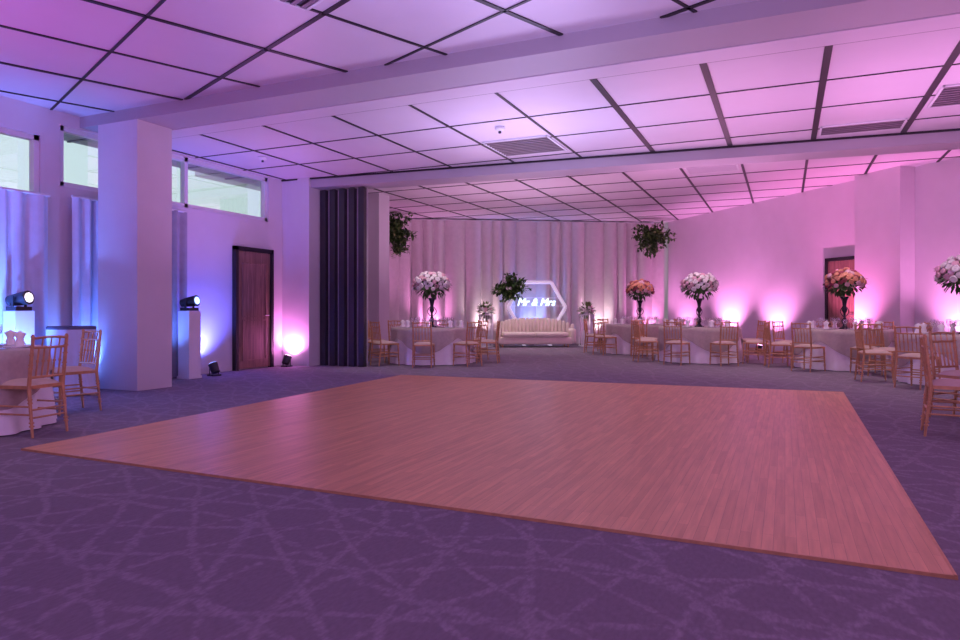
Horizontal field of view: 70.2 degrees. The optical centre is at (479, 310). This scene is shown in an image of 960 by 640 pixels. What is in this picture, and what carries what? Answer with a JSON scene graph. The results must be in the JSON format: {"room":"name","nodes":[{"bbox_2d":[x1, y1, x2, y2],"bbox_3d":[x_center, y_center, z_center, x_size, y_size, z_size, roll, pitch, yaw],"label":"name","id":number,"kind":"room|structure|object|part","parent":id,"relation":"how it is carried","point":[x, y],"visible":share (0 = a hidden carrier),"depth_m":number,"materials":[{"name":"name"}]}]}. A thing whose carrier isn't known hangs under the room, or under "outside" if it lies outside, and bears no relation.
{"room":"event hall","nodes":[
{"label":"event hall","id":0,"kind":"room"},
{"bbox_2d":[0,95,281,369],"bbox_3d":[-7.238,-1.000,6.846,0.200,4.200,16.600,0,0,24],"label":"wall","id":1,"kind":"structure","parent":0,"point":[211,236],"depth_m":11.90,"materials":[{"name":"paint"}]},
{"bbox_2d":[0,127,38,191],"bbox_3d":[-7.020,-0.700,7.285,0.100,3.400,4.580,0,0,24],"label":"window","id":2,"kind":"structure","parent":1,"relation":"in","point":[33,139],"depth_m":9.30,"materials":[{"name":"white plastic"}]},
{"bbox_2d":[60,125,266,220],"bbox_3d":[-5.108,-2.190,11.567,0.100,0.860,4.240,0,0,24],"label":"window","id":3,"kind":"structure","parent":1,"relation":"in","point":[184,161],"depth_m":11.66,"materials":[{"name":"white plastic"}]},
{"bbox_2d":[201,365,231,373],"bbox_3d":[-5.054,1.050,11.456,0.030,0.100,2.400,0,0,24],"label":"baseboard","id":4,"kind":"structure","parent":1,"relation":"attached to","point":[222,368],"depth_m":12.31,"materials":[{"name":"paint"}]},
{"bbox_2d":[232,246,273,370],"bbox_3d":[-4.300,-0.050,13.014,0.115,2.300,1.020,0,0,24],"label":"door","id":5,"kind":"structure","parent":1,"relation":"in","point":[252,271],"depth_m":12.97,"materials":[{"name":"brown wood"}]},
{"bbox_2d":[0,0,714,111],"bbox_3d":[-0.485,-2.794,1.120,16.846,0.012,11.696,0,0,24],"label":"ceiling grid","id":6,"kind":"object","parent":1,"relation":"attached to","point":[326,12],"depth_m":7.00,"materials":[{"name":"black metal"}]},
{"bbox_2d":[0,344,959,639],"bbox_3d":[2.251,1.143,9.947,22.000,0.115,32.000,0,0,24],"label":"floor","id":7,"kind":"structure","parent":0,"point":[90,549],"depth_m":3.83,"materials":[{"name":"carpet"}]},
{"bbox_2d":[3,290,34,344],"bbox_3d":[-5.836,0.420,8.651,0.314,1.360,0.270,0,0,24],"label":"stage light","id":8,"kind":"object","parent":7,"relation":"on","point":[16,319],"visible":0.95,"depth_m":8.59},
{"bbox_2d":[0,186,49,345],"bbox_3d":[-6.307,-0.254,8.292,0.120,2.667,2.200,0,0,24],"label":"window curtain","id":9,"kind":"object","parent":7,"relation":"on","point":[23,213],"visible":0.56,"depth_m":9.03,"materials":[{"name":"fabric"}]},
{"bbox_2d":[0,345,56,435],"bbox_3d":[-4.997,0.719,6.316,1.846,0.738,1.846,0,0,24],"label":"banquet table","id":10,"kind":"object","parent":7,"relation":"on","point":[14,362],"visible":0.55,"depth_m":6.19,"materials":[{"name":"white fabric"}]},
{"bbox_2d":[0,326,36,348],"bbox_3d":[-5.004,0.238,6.330,1.447,0.220,1.447,0,0,2],"label":"place settings","id":11,"kind":"object","parent":10,"relation":"on","point":[10,342],"visible":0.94,"depth_m":6.56,"materials":[{"name":"fabric"}]},
{"bbox_2d":[0,333,68,437],"bbox_3d":[-4.034,0.653,6.130,0.489,0.897,0.438,0,0,14],"label":"chair","id":12,"kind":"object","parent":7,"relation":"on","point":[31,382],"visible":0.95,"depth_m":6.03,"materials":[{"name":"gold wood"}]},
{"bbox_2d":[45,326,100,396],"bbox_3d":[-5.404,0.645,9.039,0.675,0.890,0.675,0,0,24],"label":"cocktail table","id":13,"kind":"object","parent":7,"relation":"on","point":[74,332],"visible":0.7,"depth_m":8.82,"materials":[{"name":"fabric"}]},
{"bbox_2d":[53,329,101,415],"bbox_3d":[-4.462,0.653,7.465,0.438,0.897,0.489,0,0,32],"label":"chair","id":14,"kind":"object","parent":7,"relation":"on","point":[70,370],"visible":0.77,"depth_m":7.53,"materials":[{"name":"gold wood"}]},
{"bbox_2d":[71,195,97,362],"bbox_3d":[-5.547,-0.274,9.989,0.130,2.707,0.880,0,0,24],"label":"window curtain","id":15,"kind":"object","parent":7,"relation":"on","point":[84,209],"visible":0.3,"depth_m":9.77,"materials":[{"name":"fabric"}]},
{"bbox_2d":[98,107,171,390],"bbox_3d":[-4.950,-0.850,9.811,0.785,3.900,0.580,0,0,24],"label":"column","id":16,"kind":"structure","parent":7,"relation":"on","point":[135,155],"depth_m":9.58,"materials":[{"name":"paint"}]},
{"bbox_2d":[172,209,186,376],"bbox_3d":[-5.070,-0.299,11.134,0.105,2.757,0.700,0,0,24],"label":"window curtain","id":17,"kind":"object","parent":7,"relation":"on","point":[179,217],"visible":0.23,"depth_m":11.24,"materials":[{"name":"white fabric"}]},
{"bbox_2d":[177,295,201,378],"bbox_3d":[-4.751,0.420,11.178,0.311,1.360,0.270,0,0,24],"label":"stage light","id":18,"kind":"object","parent":7,"relation":"on","point":[189,319],"visible":1,"depth_m":11.09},
{"bbox_2d":[207,362,220,375],"bbox_3d":[-4.513,0.979,11.598,0.210,0.242,0.194,0,0,24],"label":"uplighter","id":19,"kind":"object","parent":7,"relation":"on","point":[213,366],"visible":1,"depth_m":11.54,"materials":[{"name":"black metal"}]},
{"bbox_2d":[281,354,292,366],"bbox_3d":[-3.823,0.979,13.512,0.196,0.242,0.208,0,0,24],"label":"uplighter","id":20,"kind":"object","parent":7,"relation":"on","point":[286,360],"visible":1,"depth_m":13.46,"materials":[{"name":"black metal"}]},
{"bbox_2d":[282,178,321,365],"bbox_3d":[-3.579,-0.850,13.973,0.670,3.900,0.600,0,0,24],"label":"wall pier","id":21,"kind":"object","parent":7,"relation":"on","point":[300,202],"visible":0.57,"depth_m":13.71,"materials":[{"name":"paint"}]},
{"bbox_2d":[320,187,367,366],"bbox_3d":[-2.734,-0.670,13.695,1.060,3.540,0.140,0,0,24],"label":"screen","id":22,"kind":"object","parent":7,"relation":"on","point":[343,212],"visible":1,"depth_m":13.62,"materials":[{"name":"fabric"}]},
{"bbox_2d":[368,193,388,353],"bbox_3d":[-2.721,-0.950,17.697,0.560,4.100,0.500,0,0,24],"label":"column","id":23,"kind":"structure","parent":7,"relation":"on","point":[378,203],"depth_m":17.46,"materials":[{"name":"paint"}]},
{"bbox_2d":[368,320,388,362],"bbox_3d":[-2.225,0.653,14.682,0.489,0.897,0.438,0,0,5],"label":"chair","id":24,"kind":"object","parent":7,"relation":"on","point":[369,332],"visible":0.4,"depth_m":14.77,"materials":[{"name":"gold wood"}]},
{"bbox_2d":[370,321,399,366],"bbox_3d":[-1.936,0.653,13.811,0.489,0.897,0.438,0,0,-37],"label":"chair","id":25,"kind":"object","parent":7,"relation":"on","point":[379,342],"visible":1,"depth_m":13.73,"materials":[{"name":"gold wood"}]},
{"bbox_2d":[388,320,400,346],"bbox_3d":[-1.815,0.653,15.504,0.438,0.897,0.489,0,0,-41],"label":"chair","id":26,"kind":"object","parent":7,"relation":"on","point":[389,336],"visible":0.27,"depth_m":15.57,"materials":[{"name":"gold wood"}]},
{"bbox_2d":[412,322,434,367],"bbox_3d":[-1.113,0.653,13.381,0.438,0.897,0.489,0,0,1],"label":"chair","id":27,"kind":"object","parent":7,"relation":"on","point":[419,342],"visible":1,"depth_m":13.19,"materials":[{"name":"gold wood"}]},
{"bbox_2d":[389,326,475,364],"bbox_3d":[-1.017,0.719,14.587,1.846,0.738,1.846,0,0,4],"label":"banquet table","id":28,"kind":"object","parent":7,"relation":"on","point":[443,338],"visible":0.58,"depth_m":13.82,"materials":[{"name":"white fabric"}]},
{"bbox_2d":[396,317,465,327],"bbox_3d":[-1.028,0.238,14.597,1.447,0.220,1.447,0,0,-18],"label":"place settings","id":29,"kind":"object","parent":28,"relation":"on","point":[407,322],"visible":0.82,"depth_m":14.53,"materials":[{"name":"fabric"}]},
{"bbox_2d":[411,271,451,326],"bbox_3d":[-1.020,-0.251,14.594,0.866,1.198,0.888,0,0,-25],"label":"flower centerpiece","id":30,"kind":"object","parent":28,"relation":"on","point":[429,282],"visible":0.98,"depth_m":14.39,"materials":[{"name":"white plant"}]},
{"bbox_2d":[433,320,448,326],"bbox_3d":[-0.941,0.653,15.819,0.437,0.897,0.489,0,0,5],"label":"chair","id":31,"kind":"object","parent":7,"relation":"on","point":[438,320],"visible":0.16,"depth_m":16.02,"materials":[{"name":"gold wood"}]},
{"bbox_2d":[452,321,481,366],"bbox_3d":[-0.240,0.653,13.687,0.438,0.897,0.489,0,0,-38],"label":"chair","id":32,"kind":"object","parent":7,"relation":"on","point":[466,343],"visible":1,"depth_m":13.60,"materials":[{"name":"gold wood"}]},
{"bbox_2d":[474,320,488,359],"bbox_3d":[-0.098,0.653,15.403,0.489,0.897,0.438,0,0,-37],"label":"chair","id":33,"kind":"object","parent":7,"relation":"on","point":[487,321],"visible":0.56,"depth_m":15.39,"materials":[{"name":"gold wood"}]},
{"bbox_2d":[477,301,495,346],"bbox_3d":[0.178,0.389,20.998,0.666,1.422,0.648,0,0,-4],"label":"plinth","id":34,"kind":"object","parent":7,"relation":"on","point":[485,308],"visible":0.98,"depth_m":20.89,"materials":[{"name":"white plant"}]},
{"bbox_2d":[476,321,499,363],"bbox_3d":[0.183,0.653,14.510,0.489,0.897,0.438,0,0,7],"label":"chair","id":35,"kind":"object","parent":7,"relation":"on","point":[495,341],"visible":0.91,"depth_m":14.35,"materials":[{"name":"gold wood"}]},
{"bbox_2d":[21,375,957,579],"bbox_3d":[0.400,1.094,7.323,6.672,0.020,7.012,0,0,24],"label":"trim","id":36,"kind":"structure","parent":7,"relation":"attached to","point":[744,548],"depth_m":3.58,"materials":[{"name":"brown wood"}]},
{"bbox_2d":[494,317,575,346],"bbox_3d":[1.663,0.650,21.010,2.491,0.900,0.849,0,0,-4],"label":"sofa","id":37,"kind":"object","parent":7,"relation":"on","point":[524,330],"visible":0.92,"depth_m":20.77,"materials":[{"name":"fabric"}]},
{"bbox_2d":[507,281,566,345],"bbox_3d":[1.817,0.064,21.803,1.935,2.072,0.400,0,0,-4],"label":"hexagon sign","id":38,"kind":"object","parent":7,"relation":"on","point":[526,282],"visible":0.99,"depth_m":21.79,"materials":[{"name":"white plastic"}]},
{"bbox_3d":[1.817,0.064,21.803,1.935,2.072,0.400,0,0,-4],"label":"frame","id":39,"kind":"part","parent":38,"relation":"part of","materials":[{"name":"white plastic"}]},
{"bbox_2d":[577,301,595,346],"bbox_3d":[3.321,0.386,21.294,0.663,1.429,0.661,0,0,-4],"label":"plinth","id":40,"kind":"object","parent":7,"relation":"on","point":[589,309],"visible":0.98,"depth_m":21.12,"materials":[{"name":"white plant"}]},
{"bbox_2d":[584,319,602,352],"bbox_3d":[2.999,0.653,18.091,0.489,0.897,0.438,0,0,18],"label":"chair","id":41,"kind":"object","parent":7,"relation":"on","point":[585,322],"visible":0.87,"depth_m":17.97,"materials":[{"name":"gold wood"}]},
{"bbox_2d":[597,318,608,350],"bbox_3d":[3.530,0.653,18.862,0.437,0.897,0.489,0,0,-29],"label":"chair","id":42,"kind":"object","parent":7,"relation":"on","point":[607,318],"visible":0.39,"depth_m":19.02,"materials":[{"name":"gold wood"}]},
{"bbox_2d":[593,319,616,354],"bbox_3d":[3.128,0.653,17.172,0.489,0.897,0.437,0,0,-34],"label":"chair","id":43,"kind":"object","parent":7,"relation":"on","point":[600,335],"visible":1,"depth_m":17.09,"materials":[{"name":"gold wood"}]},
{"bbox_2d":[604,324,668,354],"bbox_3d":[4.177,0.719,17.785,1.846,0.738,1.846,0,0,14],"label":"banquet table","id":44,"kind":"object","parent":7,"relation":"on","point":[622,332],"visible":0.4,"depth_m":17.10,"materials":[{"name":"white fabric"}]},
{"bbox_2d":[613,316,666,324],"bbox_3d":[4.168,0.238,17.797,1.447,0.220,1.447,0,0,37],"label":"place settings","id":45,"kind":"object","parent":44,"relation":"on","point":[623,322],"visible":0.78,"depth_m":17.51,"materials":[{"name":"fabric"}]},
{"bbox_2d":[626,279,654,323],"bbox_3d":[4.178,-0.250,17.804,0.799,1.196,0.812,0,0,-15],"label":"flower centerpiece","id":46,"kind":"object","parent":44,"relation":"on","point":[641,287],"visible":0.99,"depth_m":17.61,"materials":[{"name":"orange plant"}]},
{"bbox_2d":[630,319,647,356],"bbox_3d":[3.875,0.653,16.626,0.438,0.897,0.489,0,0,13],"label":"chair","id":47,"kind":"object","parent":7,"relation":"on","point":[631,319],"visible":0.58,"depth_m":16.45,"materials":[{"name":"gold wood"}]},
{"bbox_2d":[632,320,658,361],"bbox_3d":[3.600,0.653,14.875,0.489,0.897,0.438,0,0,-4],"label":"chair","id":48,"kind":"object","parent":7,"relation":"on","point":[636,331],"visible":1,"depth_m":14.75,"materials":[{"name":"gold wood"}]},
{"bbox_2d":[635,320,656,359],"bbox_3d":[3.871,0.653,15.765,0.489,0.897,0.438,0,0,38],"label":"chair","id":49,"kind":"object","parent":7,"relation":"on","point":[641,327],"visible":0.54,"depth_m":15.74,"materials":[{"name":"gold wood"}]},
{"bbox_2d":[666,320,681,325],"bbox_3d":[4.687,0.653,16.226,0.438,0.897,0.489,0,0,-5],"label":"chair","id":50,"kind":"object","parent":7,"relation":"on","point":[666,320],"visible":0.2,"depth_m":16.44,"materials":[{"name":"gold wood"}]},
{"bbox_2d":[663,321,690,365],"bbox_3d":[4.035,0.653,14.039,0.437,0.897,0.489,0,0,37],"label":"chair","id":51,"kind":"object","parent":7,"relation":"on","point":[675,341],"visible":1,"depth_m":13.93,"materials":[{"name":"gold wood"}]},
{"bbox_2d":[655,326,743,363],"bbox_3d":[4.827,0.719,14.992,1.846,0.738,1.846,0,0,-6],"label":"banquet table","id":52,"kind":"object","parent":7,"relation":"on","point":[700,338],"visible":0.7,"depth_m":14.24,"materials":[{"name":"white fabric"}]},
{"bbox_2d":[681,318,698,326],"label":"place settings","id":53,"kind":"object","parent":52,"relation":"on","point":[687,321],"depth_m":14.50,"materials":[{"name":"fabric"}]},
{"bbox_2d":[680,272,718,326],"bbox_3d":[4.822,-0.251,14.999,0.866,1.198,0.888,0,0,-35],"label":"flower centerpiece","id":54,"kind":"object","parent":52,"relation":"on","point":[697,283],"visible":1,"depth_m":14.81,"materials":[{"name":"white plant"}]},
{"bbox_2d":[704,318,733,327],"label":"place settings","id":55,"kind":"object","parent":52,"relation":"on","point":[710,323],"depth_m":14.57,"materials":[{"name":"fabric"}]},
{"bbox_2d":[709,321,738,365],"bbox_3d":[4.939,0.653,13.797,0.437,0.897,0.489,0,0,-7],"label":"chair","id":56,"kind":"object","parent":7,"relation":"on","point":[728,342],"visible":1,"depth_m":13.61,"materials":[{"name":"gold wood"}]},
{"bbox_2d":[743,320,765,360],"bbox_3d":[6.033,0.653,15.126,0.489,0.897,0.438,0,0,-2],"label":"chair","id":57,"kind":"object","parent":7,"relation":"on","point":[758,335],"visible":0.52,"depth_m":15.11,"materials":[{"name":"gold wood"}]},
{"bbox_2d":[742,321,769,364],"bbox_3d":[5.765,0.653,14.230,0.489,0.897,0.438,0,0,36],"label":"chair","id":58,"kind":"object","parent":7,"relation":"on","point":[763,341],"visible":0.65,"depth_m":14.16,"materials":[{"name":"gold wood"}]},
{"bbox_2d":[764,321,793,367],"bbox_3d":[5.860,0.653,13.428,0.489,0.897,0.437,0,0,11],"label":"chair","id":59,"kind":"object","parent":7,"relation":"on","point":[767,330],"visible":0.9,"depth_m":13.32,"materials":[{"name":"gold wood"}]},
{"bbox_2d":[772,321,791,363],"bbox_3d":[6.378,0.653,14.189,0.437,0.897,0.489,0,0,-33],"label":"chair","id":60,"kind":"object","parent":7,"relation":"on","point":[773,326],"visible":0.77,"depth_m":14.29,"materials":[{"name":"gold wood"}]},
{"bbox_2d":[791,322,825,371],"bbox_3d":[5.996,0.653,12.505,0.489,0.897,0.438,0,0,-34],"label":"chair","id":61,"kind":"object","parent":7,"relation":"on","point":[804,345],"visible":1,"depth_m":12.43,"materials":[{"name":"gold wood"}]},
{"bbox_2d":[815,321,832,327],"bbox_3d":[7.287,0.653,14.370,0.438,0.897,0.489,0,0,10],"label":"chair","id":62,"kind":"object","parent":7,"relation":"on","point":[816,321],"visible":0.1,"depth_m":14.59,"materials":[{"name":"gold metal"}]},
{"bbox_2d":[793,328,897,371],"bbox_3d":[7.043,0.719,13.165,1.846,0.738,1.846,0,0,12],"label":"banquet table","id":63,"kind":"object","parent":7,"relation":"on","point":[837,344],"visible":0.52,"depth_m":12.48,"materials":[{"name":"white fabric"}]},
{"bbox_2d":[822,267,868,328],"bbox_3d":[7.043,-0.250,13.185,0.799,1.196,0.812,0,0,-17],"label":"flower centerpiece","id":64,"kind":"object","parent":63,"relation":"on","point":[844,279],"visible":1,"depth_m":13.01,"materials":[{"name":"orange plant"}]},
{"bbox_2d":[806,317,888,329],"bbox_3d":[7.033,0.238,13.177,1.447,0.220,1.447,0,0,-10],"label":"place settings","id":65,"kind":"object","parent":63,"relation":"on","point":[813,322],"visible":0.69,"depth_m":13.07,"materials":[{"name":"fabric"}]},
{"bbox_2d":[849,323,882,374],"bbox_3d":[6.774,0.653,11.963,0.438,0.897,0.489,0,0,14],"label":"chair","id":66,"kind":"object","parent":7,"relation":"on","point":[866,344],"visible":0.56,"depth_m":11.81,"materials":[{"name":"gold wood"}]},
{"bbox_2d":[854,324,893,382],"bbox_3d":[6.166,0.653,10.707,0.489,0.897,0.438,0,0,15],"label":"chair","id":67,"kind":"object","parent":7,"relation":"on","point":[859,339],"visible":0.98,"depth_m":10.60,"materials":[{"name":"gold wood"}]},
{"bbox_2d":[867,323,897,378],"bbox_3d":[6.802,0.653,11.407,0.438,0.897,0.489,0,0,-26],"label":"chair","id":68,"kind":"object","parent":7,"relation":"on","point":[889,349],"visible":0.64,"depth_m":11.53,"materials":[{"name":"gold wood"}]},
{"bbox_2d":[875,321,893,328],"bbox_3d":[8.080,0.653,13.854,0.489,0.897,0.438,0,0,-29],"label":"chair","id":69,"kind":"object","parent":7,"relation":"on","point":[884,326],"visible":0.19,"depth_m":13.87,"materials":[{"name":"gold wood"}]},
{"bbox_2d":[855,166,914,340],"bbox_3d":[8.739,-0.950,14.716,0.500,4.100,1.150,0,0,-17],"label":"column","id":70,"kind":"structure","parent":7,"relation":"on","point":[885,198],"depth_m":14.43,"materials":[{"name":"paint"}]},
{"bbox_2d":[894,323,931,369],"bbox_3d":[7.704,0.653,12.143,0.438,0.897,0.489,0,0,-34],"label":"chair","id":71,"kind":"object","parent":7,"relation":"on","point":[930,324],"visible":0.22,"depth_m":12.04,"materials":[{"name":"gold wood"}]},
{"bbox_2d":[893,325,940,389],"bbox_3d":[6.240,0.653,9.769,0.489,0.897,0.438,0,0,-27],"label":"chair","id":72,"kind":"object","parent":7,"relation":"on","point":[911,355],"visible":0.9,"depth_m":9.71,"materials":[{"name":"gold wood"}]},
{"bbox_2d":[896,333,959,384],"bbox_3d":[7.346,0.719,10.290,1.846,0.738,1.846,0,0,19],"label":"banquet table","id":73,"kind":"object","parent":7,"relation":"on","point":[901,363],"visible":0.43,"depth_m":10.12,"materials":[{"name":"white fabric"}]},
{"bbox_2d":[908,323,931,333],"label":"place settings","id":74,"kind":"object","parent":73,"relation":"on","point":[923,326],"depth_m":10.69,"materials":[{"name":"fabric"}]},
{"bbox_2d":[934,254,959,333],"bbox_3d":[7.342,-0.253,10.310,0.876,1.201,0.844,0,0,43],"label":"flower centerpiece","id":75,"kind":"object","parent":73,"relation":"on","point":[949,270],"visible":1,"depth_m":10.25,"materials":[{"name":"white plant"}]},
{"bbox_2d":[935,320,958,334],"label":"place settings","id":76,"kind":"object","parent":73,"relation":"on","point":[941,327],"depth_m":10.03,"materials":[{"name":"fabric"}]},
{"bbox_2d":[919,333,959,436],"bbox_3d":[4.179,0.653,6.043,0.489,0.897,0.438,0,0,29],"label":"chair","id":77,"kind":"object","parent":7,"relation":"on","point":[946,384],"visible":1,"depth_m":5.98,"materials":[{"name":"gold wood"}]},
{"bbox_2d":[928,330,959,416],"bbox_3d":[4.912,0.653,6.949,0.437,0.897,0.489,0,0,-21],"label":"chair","id":78,"kind":"object","parent":7,"relation":"on","point":[952,374],"visible":0.87,"depth_m":7.09,"materials":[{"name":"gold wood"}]},
{"bbox_2d":[0,0,959,222],"bbox_3d":[2.251,-2.875,9.947,20.000,0.450,30.000,0,0,24],"label":"ceiling","id":79,"kind":"structure","parent":0,"point":[329,41],"depth_m":8.44,"materials":[{"name":"paint"}]},
{"bbox_2d":[64,133,260,186],"bbox_3d":[-6.643,-2.930,10.632,1.600,0.100,14.000,0,0,24],"label":"canopy","id":80,"kind":"object","parent":79,"relation":"attached to","point":[69,138],"visible":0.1,"depth_m":14.00,"materials":[{"name":"paint"}]},
{"bbox_2d":[258,156,266,161],"bbox_3d":[-3.737,-2.603,11.744,0.150,0.095,0.150,0,0,24],"label":"smoke detector","id":81,"kind":"object","parent":79,"relation":"attached to","point":[262,158],"visible":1,"depth_m":11.70,"materials":[{"name":"white plastic"}]},
{"bbox_2d":[274,0,323,10],"bbox_3d":[-1.442,-2.788,5.846,0.430,0.020,0.930,0,0,-43],"label":"ceiling vent","id":82,"kind":"object","parent":79,"relation":"in","point":[306,5],"depth_m":6.17,"materials":[{"name":"white metal"}]},
{"bbox_2d":[389,212,417,257],"bbox_3d":[-2.579,-2.361,20.698,1.434,1.574,0.707,0,0,-4],"label":"hanging greenery","id":83,"kind":"object","parent":79,"relation":"hanging from","point":[397,239],"visible":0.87,"depth_m":20.64,"materials":[{"name":"green plant"}]},
{"bbox_2d":[495,126,504,133],"bbox_3d":[0.286,-2.603,9.838,0.150,0.095,0.150,0,0,24],"label":"security camera","id":84,"kind":"object","parent":79,"relation":"attached to","point":[499,129],"visible":1,"depth_m":9.79,"materials":[{"name":"white plastic"}]},
{"bbox_2d":[80,0,959,137],"bbox_3d":[2.081,-2.815,6.868,17.200,0.370,0.940,0,0,24],"label":"ceiling beam","id":85,"kind":"structure","parent":79,"relation":"attached to","point":[761,27],"depth_m":7.22,"materials":[{"name":"white paint"}]},
{"bbox_2d":[482,135,566,156],"bbox_3d":[0.729,-2.638,10.954,1.080,0.020,1.030,0,0,24],"label":"ceiling vent","id":86,"kind":"object","parent":79,"relation":"in","point":[546,144],"depth_m":10.91,"materials":[{"name":"white metal"}]},
{"bbox_2d":[389,214,663,343],"bbox_3d":[0.785,-0.949,22.055,10.738,4.057,2.408,0,0,-22],"label":"drape","id":87,"kind":"object","parent":79,"relation":"hanging from","point":[595,263],"visible":0.56,"depth_m":22.44,"materials":[{"name":"fabric"}]},
{"bbox_2d":[281,128,959,190],"bbox_3d":[4.181,-2.755,11.204,17.500,0.590,1.929,0,0,24],"label":"ceiling beam","id":88,"kind":"structure","parent":79,"relation":"attached to","point":[945,139],"depth_m":11.41,"materials":[{"name":"white paint"}]},
{"bbox_2d":[631,220,676,258],"bbox_3d":[5.633,-2.310,22.143,1.553,1.296,0.799,0,0,-4],"label":"hanging greenery","id":89,"kind":"object","parent":79,"relation":"hanging from","point":[652,237],"visible":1,"depth_m":22.12,"materials":[{"name":"green plant"}]},
{"bbox_2d":[685,164,738,173],"bbox_3d":[4.837,-2.988,14.268,1.030,0.020,0.930,0,0,24],"label":"ceiling panel","id":90,"kind":"object","parent":79,"relation":"attached to","point":[722,168],"depth_m":14.37,"materials":[{"name":"white"}]},
{"bbox_2d":[818,118,907,135],"bbox_3d":[5.479,-2.638,9.819,1.080,0.020,0.530,0,0,24],"label":"ceiling vent","id":91,"kind":"object","parent":79,"relation":"in","point":[890,124],"depth_m":9.78,"materials":[{"name":"white metal"}]},
{"bbox_2d":[927,84,959,108],"bbox_3d":[6.086,-2.638,8.234,1.030,0.020,0.930,0,0,24],"label":"ceiling vent","id":92,"kind":"object","parent":79,"relation":"in","point":[947,95],"depth_m":8.41,"materials":[{"name":"white metal"}]},
{"bbox_2d":[490,272,531,302],"bbox_3d":[0.994,-0.742,21.397,1.339,0.978,0.736,0,0,-4],"label":"garland","id":93,"kind":"object","parent":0,"point":[509,289],"depth_m":21.38},
{"bbox_2d":[582,223,667,343],"bbox_3d":[2.020,-0.950,22.984,9.124,4.100,0.200,0,0,-7],"label":"wall","id":94,"kind":"structure","parent":0,"point":[665,224],"depth_m":23.39,"materials":[{"name":"paint"}]},
{"bbox_2d":[368,150,959,221],"bbox_3d":[4.814,-2.994,16.806,17.488,0.012,11.669,0,0,24],"label":"trim","id":95,"kind":"structure","parent":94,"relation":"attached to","point":[948,151],"depth_m":17.24,"materials":[{"name":"black metal"}]},
{"bbox_2d":[668,157,959,352],"bbox_3d":[8.911,-0.950,14.990,0.200,4.100,16.860,0,0,-17],"label":"wall","id":96,"kind":"structure","parent":0,"point":[766,258],"depth_m":17.67,"materials":[{"name":"paint"}]},
{"bbox_2d":[172,27,959,179],"bbox_3d":[3.215,-2.644,9.409,16.800,0.012,4.585,0,0,24],"label":"ceiling grid","id":97,"kind":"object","parent":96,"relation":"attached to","point":[827,54],"depth_m":9.31,"materials":[{"name":"metal"}]},
{"bbox_2d":[825,256,854,327],"bbox_3d":[8.454,-0.080,15.931,0.115,2.360,1.000,0,0,-17],"label":"door","id":98,"kind":"structure","parent":96,"relation":"in","point":[833,304],"depth_m":16.06,"materials":[{"name":"brown wood"}]}
]}

